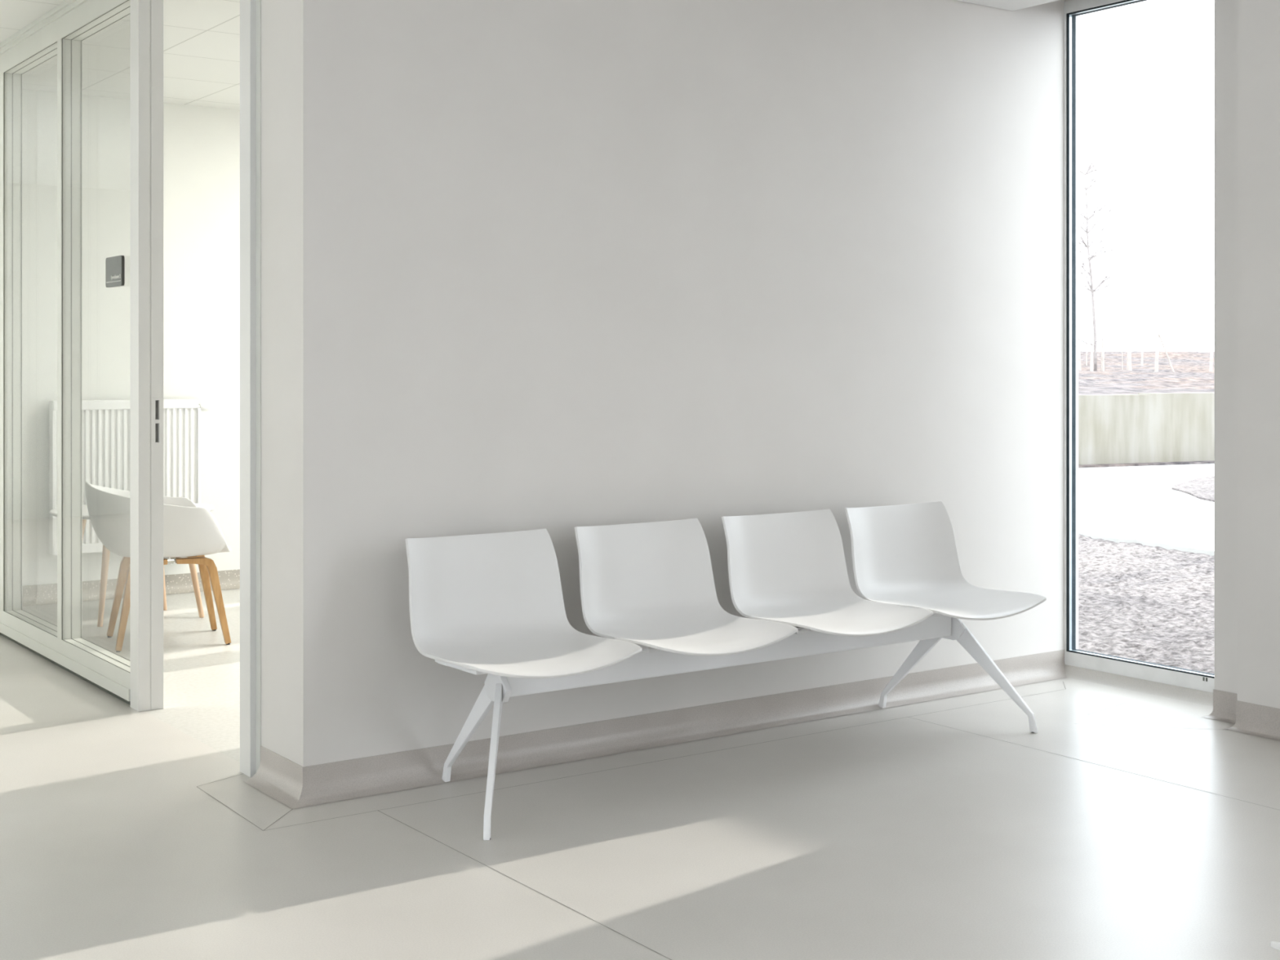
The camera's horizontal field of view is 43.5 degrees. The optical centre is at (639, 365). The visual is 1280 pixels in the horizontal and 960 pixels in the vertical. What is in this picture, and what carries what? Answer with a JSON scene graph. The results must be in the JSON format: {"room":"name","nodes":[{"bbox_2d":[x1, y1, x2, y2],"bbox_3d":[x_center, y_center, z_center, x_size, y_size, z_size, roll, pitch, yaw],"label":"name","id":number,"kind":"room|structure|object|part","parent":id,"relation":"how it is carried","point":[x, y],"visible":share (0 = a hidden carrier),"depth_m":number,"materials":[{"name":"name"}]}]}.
{"room":"waiting area","nodes":[
{"label":"waiting area","id":0,"kind":"room"},
{"bbox_2d":[0,0,239,110],"bbox_3d":[-3.337,-1.645,8.554,5.900,0.410,9.204,0,0,-35],"label":"ceiling","id":1,"kind":"structure","parent":0,"point":[202,37],"depth_m":7.43,"materials":[{"name":"paint"}]},
{"bbox_2d":[22,88,239,586],"bbox_3d":[-1.928,-0.240,9.419,3.800,3.220,0.220,0,0,-35],"label":"wall","id":2,"kind":"structure","parent":0,"point":[202,144],"depth_m":8.68,"materials":[{"name":"paint"}]},
{"bbox_2d":[48,399,210,564],"bbox_3d":[-2.739,0.633,8.642,0.848,0.895,0.103,0,0,-35],"label":"radiator","id":3,"kind":"object","parent":2,"relation":"attached to","point":[106,424],"visible":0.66,"depth_m":8.56,"materials":[{"name":"metal"}]},
{"bbox_2d":[49,399,196,401],"bbox_3d":[-2.762,0.188,8.610,0.767,0.004,0.070,0,0,-35],"label":"grille","id":4,"kind":"object","parent":3,"relation":"attached to","point":[164,400],"depth_m":8.59,"materials":[{"name":"metal"}]},
{"bbox_3d":[-2.411,0.230,8.846,0.078,0.048,0.048,0,0,-35],"label":"thermostat knob","id":5,"kind":"part","parent":3,"relation":"part of","materials":[{"name":"plastic"}]},
{"bbox_2d":[22,568,239,606],"bbox_3d":[-2.091,1.200,9.130,3.200,0.099,0.064,0,0,-35],"label":"baseboard","id":6,"kind":"structure","parent":2,"relation":"attached to","point":[37,594],"depth_m":8.62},
{"bbox_2d":[0,588,1279,959],"bbox_3d":[-2.286,1.310,4.215,9.800,0.120,17.500,0,0,-35],"label":"floor","id":7,"kind":"structure","parent":0,"point":[1131,824],"depth_m":4.22,"materials":[{"name":"tile"}]},
{"bbox_2d":[48,502,214,626],"bbox_3d":[-2.509,0.981,7.942,0.780,0.543,0.780,0,0,-35],"label":"armchair","id":8,"kind":"object","parent":7,"relation":"on","point":[106,553],"visible":0.28,"depth_m":7.79,"materials":[{"name":"plastic"}]},
{"bbox_3d":[-2.787,0.987,7.925,0.123,0.531,0.039,0,0,1],"label":"leg","id":9,"kind":"part","parent":8,"relation":"part of","materials":[{"name":"brown wood"}]},
{"bbox_3d":[-2.572,0.987,7.719,0.039,0.530,0.108,0,0,16],"label":"leg","id":10,"kind":"part","parent":8,"relation":"part of","materials":[{"name":"brown wood"}]},
{"bbox_3d":[-2.441,0.987,8.161,0.039,0.530,0.108,0,0,16],"label":"leg","id":11,"kind":"part","parent":8,"relation":"part of","materials":[{"name":"brown wood"}]},
{"bbox_3d":[-2.224,0.987,7.956,0.125,0.531,0.039,0,0,1],"label":"leg","id":12,"kind":"part","parent":8,"relation":"part of","materials":[{"name":"brown wood"}]},
{"bbox_2d":[84,481,231,652],"bbox_3d":[-2.180,0.884,7.271,0.626,0.732,0.603,0,0,-23],"label":"armchair","id":13,"kind":"object","parent":7,"relation":"on","point":[190,531],"visible":0.8,"depth_m":7.07,"materials":[{"name":"plastic"}]},
{"bbox_3d":[-2.328,1.054,7.372,0.251,0.384,0.077,0,0,-5],"label":"leg","id":14,"kind":"part","parent":13,"relation":"part of","materials":[{"name":"brown wood"}]},
{"bbox_3d":[-2.208,1.054,7.094,0.251,0.384,0.077,0,0,-42],"label":"leg","id":15,"kind":"part","parent":13,"relation":"part of","materials":[{"name":"brown wood"}]},
{"bbox_3d":[-2.076,1.054,7.480,0.251,0.384,0.077,0,0,-42],"label":"leg","id":16,"kind":"part","parent":13,"relation":"part of","materials":[{"name":"brown wood"}]},
{"bbox_3d":[-1.957,1.054,7.202,0.251,0.384,0.077,0,0,-5],"label":"leg","id":17,"kind":"part","parent":13,"relation":"part of","materials":[{"name":"brown wood"}]},
{"bbox_2d":[405,501,1046,839],"bbox_3d":[0.323,0.874,5.105,2.267,0.752,0.614,0,0,-35],"label":"bench","id":18,"kind":"object","parent":7,"relation":"on","point":[492,604],"visible":1,"depth_m":5.09,"materials":[{"name":"plastic"}]},
{"bbox_3d":[-0.504,1.075,4.722,0.018,0.351,0.277,0,0,-39],"label":"leg","id":19,"kind":"part","parent":18,"relation":"part of","materials":[{"name":"white metal"}]},
{"bbox_3d":[-0.401,1.075,4.391,0.018,0.351,0.337,0,0,1],"label":"leg","id":20,"kind":"part","parent":18,"relation":"part of","materials":[{"name":"white metal"}]},
{"bbox_3d":[0.969,1.075,5.766,0.018,0.351,0.279,0,0,-43],"label":"leg","id":21,"kind":"part","parent":18,"relation":"part of","materials":[{"name":"white metal"}]},
{"bbox_3d":[1.231,1.075,5.542,0.291,0.351,0.018,0,0,34],"label":"leg","id":22,"kind":"part","parent":18,"relation":"part of","materials":[{"name":"white metal"}]},
{"bbox_2d":[1270,941,1279,950],"bbox_3d":[1.948,0.874,2.639,2.267,0.752,0.614,0,0,-35],"label":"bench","id":23,"kind":"object","parent":7,"relation":"on","point":[1274,944],"visible":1,"depth_m":2.22,"materials":[{"name":"plastic"}]},
{"bbox_2d":[261,0,1063,766],"bbox_3d":[0.285,-0.275,5.676,3.285,3.150,0.312,0,0,-35],"label":"wall","id":24,"kind":"structure","parent":0,"point":[557,267],"depth_m":5.25,"materials":[{"name":"paint"}]},
{"bbox_2d":[243,649,1066,808],"bbox_3d":[0.279,1.199,5.636,3.343,0.099,0.370,0,0,-35],"label":"baseboard","id":25,"kind":"structure","parent":24,"relation":"attached to","point":[295,785],"depth_m":5.23,"materials":[{"name":"plastic"}]},
{"bbox_2d":[955,0,1057,11],"bbox_3d":[0.120,-1.422,0.280,9.177,0.056,8.296,0,0,-35],"label":"ceiling","id":26,"kind":"structure","parent":0,"point":[1010,5],"depth_m":6.17,"materials":[{"name":"paint"}]},
{"bbox_2d":[1214,0,1279,708],"bbox_3d":[4.259,-0.240,2.699,0.360,3.220,7.460,0,0,-35],"label":"wall","id":27,"kind":"structure","parent":0,"point":[1247,32],"depth_m":5.47,"materials":[{"name":"paint"}]},
{"bbox_2d":[1064,664,1213,706],"bbox_3d":[1.938,1.230,6.141,0.050,0.039,0.836,0,0,-35],"label":"trim","id":28,"kind":"structure","parent":27,"relation":"attached to","point":[1184,694],"depth_m":6.17,"materials":[{"name":"plastic"}]},
{"bbox_2d":[1202,688,1279,740],"bbox_3d":[2.594,1.199,4.971,0.333,0.099,1.893,0,0,-35],"label":"baseboard","id":29,"kind":"structure","parent":27,"relation":"attached to","point":[1262,721],"depth_m":5.47,"materials":[{"name":"plastic"}]},
{"bbox_3d":[1.893,-0.240,6.300,0.060,3.220,1.152,0,0,-35],"label":"wall","id":30,"kind":"structure","parent":0,"visible":0},
{"bbox_2d":[1063,0,1214,693],"bbox_3d":[1.988,-0.130,6.176,0.077,2.680,0.840,0,0,-35],"label":"window","id":31,"kind":"structure","parent":30,"relation":"in","point":[1166,674],"depth_m":6.49,"materials":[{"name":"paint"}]},
{"bbox_3d":[-3.673,-1.660,8.509,0.100,0.380,8.888,0,0,-35],"label":"wall","id":32,"kind":"structure","parent":0,"visible":0},
{"bbox_2d":[0,0,130,705],"bbox_3d":[-3.722,-0.110,8.547,0.107,2.720,8.770,0,0,-35],"label":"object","id":33,"kind":"structure","parent":32,"relation":"in","point":[60,32],"depth_m":6.63,"materials":[{"name":"paint"}]},
{"bbox_3d":[-3.722,-1.450,8.547,0.107,0.040,8.770,0,0,-35],"label":"cornice","id":34,"kind":"part","parent":33,"relation":"part of","materials":[{"name":"paint"}]},
{"bbox_3d":[-4.038,-1.386,9.012,0.085,0.088,7.645,0,0,-35],"label":"head rail","id":35,"kind":"part","parent":33,"relation":"part of","materials":[{"name":"metal"}]},
{"bbox_3d":[-4.041,1.177,9.011,0.091,0.101,7.645,0,0,-35],"label":"rail","id":36,"kind":"part","parent":33,"relation":"part of","materials":[{"name":"metal"}]},
{"bbox_2d":[105,255,124,287],"bbox_3d":[-1.961,-0.350,5.996,0.012,0.112,0.192,0,0,-35],"label":"door sign","id":37,"kind":"object","parent":33,"relation":"attached to","point":[114,265],"visible":1,"depth_m":5.97,"materials":[{"name":"grey metal"}]},
{"bbox_2d":[130,0,261,777],"bbox_3d":[-1.476,-0.090,5.382,0.114,2.680,1.244,0,0,-35],"label":"door frame","id":38,"kind":"structure","parent":33,"relation":"attached to","point":[146,15],"depth_m":5.80,"materials":[{"name":"paint"}]},
{"bbox_3d":[-1.799,-0.075,5.857,0.092,2.650,0.096,0,0,-35],"label":"post","id":39,"kind":"part","parent":38,"relation":"part of","materials":[{"name":"metal"}]},
{"label":"ground","id":40,"kind":"structure","parent":0,"visible":0},
{"bbox_2d":[1078,392,1214,464],"bbox_3d":[11.198,0.853,22.564,37.000,0.995,0.250,0,0,-24],"label":"wall","id":41,"kind":"structure","parent":40,"relation":"on","point":[1141,427],"depth_m":20.29,"materials":[{"name":"concrete"}]},
{"label":"outside","id":42,"kind":"structure","parent":0,"visible":0},
{"bbox_2d":[1078,533,1214,674],"bbox_3d":[2.850,1.282,9.507,5.224,0.034,6.624,0,0,-35],"label":"ground","id":43,"kind":"structure","parent":42,"point":[1138,602],"depth_m":8.62,"materials":[{"name":"grey gravel"}]},
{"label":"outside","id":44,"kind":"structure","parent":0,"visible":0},
{"bbox_2d":[1171,475,1214,502],"bbox_3d":[8.678,1.269,15.813,7.300,0.062,6.155,0,0,-35],"label":"ground","id":45,"kind":"structure","parent":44,"point":[1202,488],"depth_m":16.23,"materials":[{"name":"white stone"}]},
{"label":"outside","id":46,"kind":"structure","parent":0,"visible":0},
{"bbox_2d":[1078,460,1214,467],"bbox_3d":[11.285,1.290,22.367,37.000,0.120,0.180,0,0,-24],"label":"curb","id":47,"kind":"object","parent":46,"point":[1205,461],"depth_m":20.10,"materials":[{"name":"concrete"}]},
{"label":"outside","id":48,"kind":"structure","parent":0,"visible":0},
{"bbox_2d":[1078,351,1214,395],"bbox_3d":[11.964,-0.163,61.354,82.332,1.125,82.332,0,0,-35],"label":"ground","id":49,"kind":"structure","parent":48,"point":[1192,374],"depth_m":41.77,"materials":[{"name":"soil"}]},
{"bbox_2d":[1078,335,1081,370],"bbox_3d":[13.683,-0.321,49.997,0.122,1.228,0.097,0,0,-13],"label":"stake","id":50,"kind":"object","parent":49,"relation":"on","point":[1079,353],"visible":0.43,"depth_m":49.97,"materials":[{"name":"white wood"}]},
{"bbox_2d":[1085,329,1087,365],"bbox_3d":[16.696,-0.600,59.999,0.050,1.442,0.050,0,0,-13],"label":"stake","id":51,"kind":"object","parent":49,"relation":"on","point":[1086,330],"visible":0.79,"depth_m":59.99,"materials":[{"name":"white wood"}]},
{"bbox_2d":[1089,345,1093,371],"bbox_3d":[13.902,-0.158,49.400,0.097,0.914,0.097,0,0,-13],"label":"stake","id":52,"kind":"object","parent":49,"relation":"on","point":[1091,346],"visible":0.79,"depth_m":49.37,"materials":[{"name":"white wood"}]},
{"bbox_2d":[1090,328,1093,346],"bbox_3d":[16.883,-0.623,59.999,0.083,1.495,0.083,0,0,-13],"label":"stake","id":53,"kind":"object","parent":49,"relation":"on","point":[1091,342],"visible":0.4,"depth_m":59.98,"materials":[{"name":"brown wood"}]},
{"bbox_2d":[1078,159,1115,370],"bbox_3d":[13.946,-3.087,50.014,1.699,6.721,0.622,0,0,6],"label":"young tree","id":54,"kind":"object","parent":49,"relation":"on","point":[1092,291],"visible":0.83,"depth_m":49.98,"materials":[{"name":"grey plant"}]},
{"bbox_2d":[1101,335,1104,371],"bbox_3d":[14.412,-0.320,49.999,0.097,1.229,0.097,0,0,-13],"label":"stake","id":55,"kind":"object","parent":49,"relation":"on","point":[1102,342],"visible":0.79,"depth_m":49.97,"materials":[{"name":"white wood"}]},
{"bbox_2d":[1121,333,1123,369],"bbox_3d":[15.024,-0.432,49.999,0.033,1.460,0.033,0,0,-13],"label":"stake","id":56,"kind":"object","parent":49,"relation":"on","point":[1122,333],"visible":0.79,"depth_m":49.99,"materials":[{"name":"white wood"}]},
{"bbox_2d":[1126,333,1131,370],"bbox_3d":[15.242,-0.349,49.999,0.139,1.297,0.139,0,0,32],"label":"stake","id":57,"kind":"object","parent":49,"relation":"on","point":[1129,350],"visible":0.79,"depth_m":49.95,"materials":[{"name":"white wood"}]},
{"bbox_2d":[1141,328,1143,365],"bbox_3d":[18.766,-0.592,59.998,0.088,1.509,0.084,0,0,32],"label":"stake","id":58,"kind":"object","parent":49,"relation":"on","point":[1142,340],"visible":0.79,"depth_m":59.98,"materials":[{"name":"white wood"}]},
{"bbox_2d":[1154,329,1174,372],"bbox_3d":[16.334,-0.398,50.016,0.641,1.408,0.117,0,0,-4],"label":"stake","id":59,"kind":"object","parent":49,"relation":"on","point":[1157,351],"visible":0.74,"depth_m":49.98,"materials":[{"name":"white wood"}]},
{"bbox_2d":[1208,330,1213,371],"bbox_3d":[17.792,-0.384,50.003,0.132,1.395,0.098,0,0,-13],"label":"stake","id":60,"kind":"object","parent":49,"relation":"on","point":[1211,367],"visible":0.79,"depth_m":49.97,"materials":[{"name":"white wood"}]},
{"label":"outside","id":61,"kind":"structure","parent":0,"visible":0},
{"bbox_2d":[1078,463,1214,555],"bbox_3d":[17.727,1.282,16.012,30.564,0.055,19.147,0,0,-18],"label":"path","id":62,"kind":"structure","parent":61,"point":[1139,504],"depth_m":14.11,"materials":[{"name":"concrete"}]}
]}

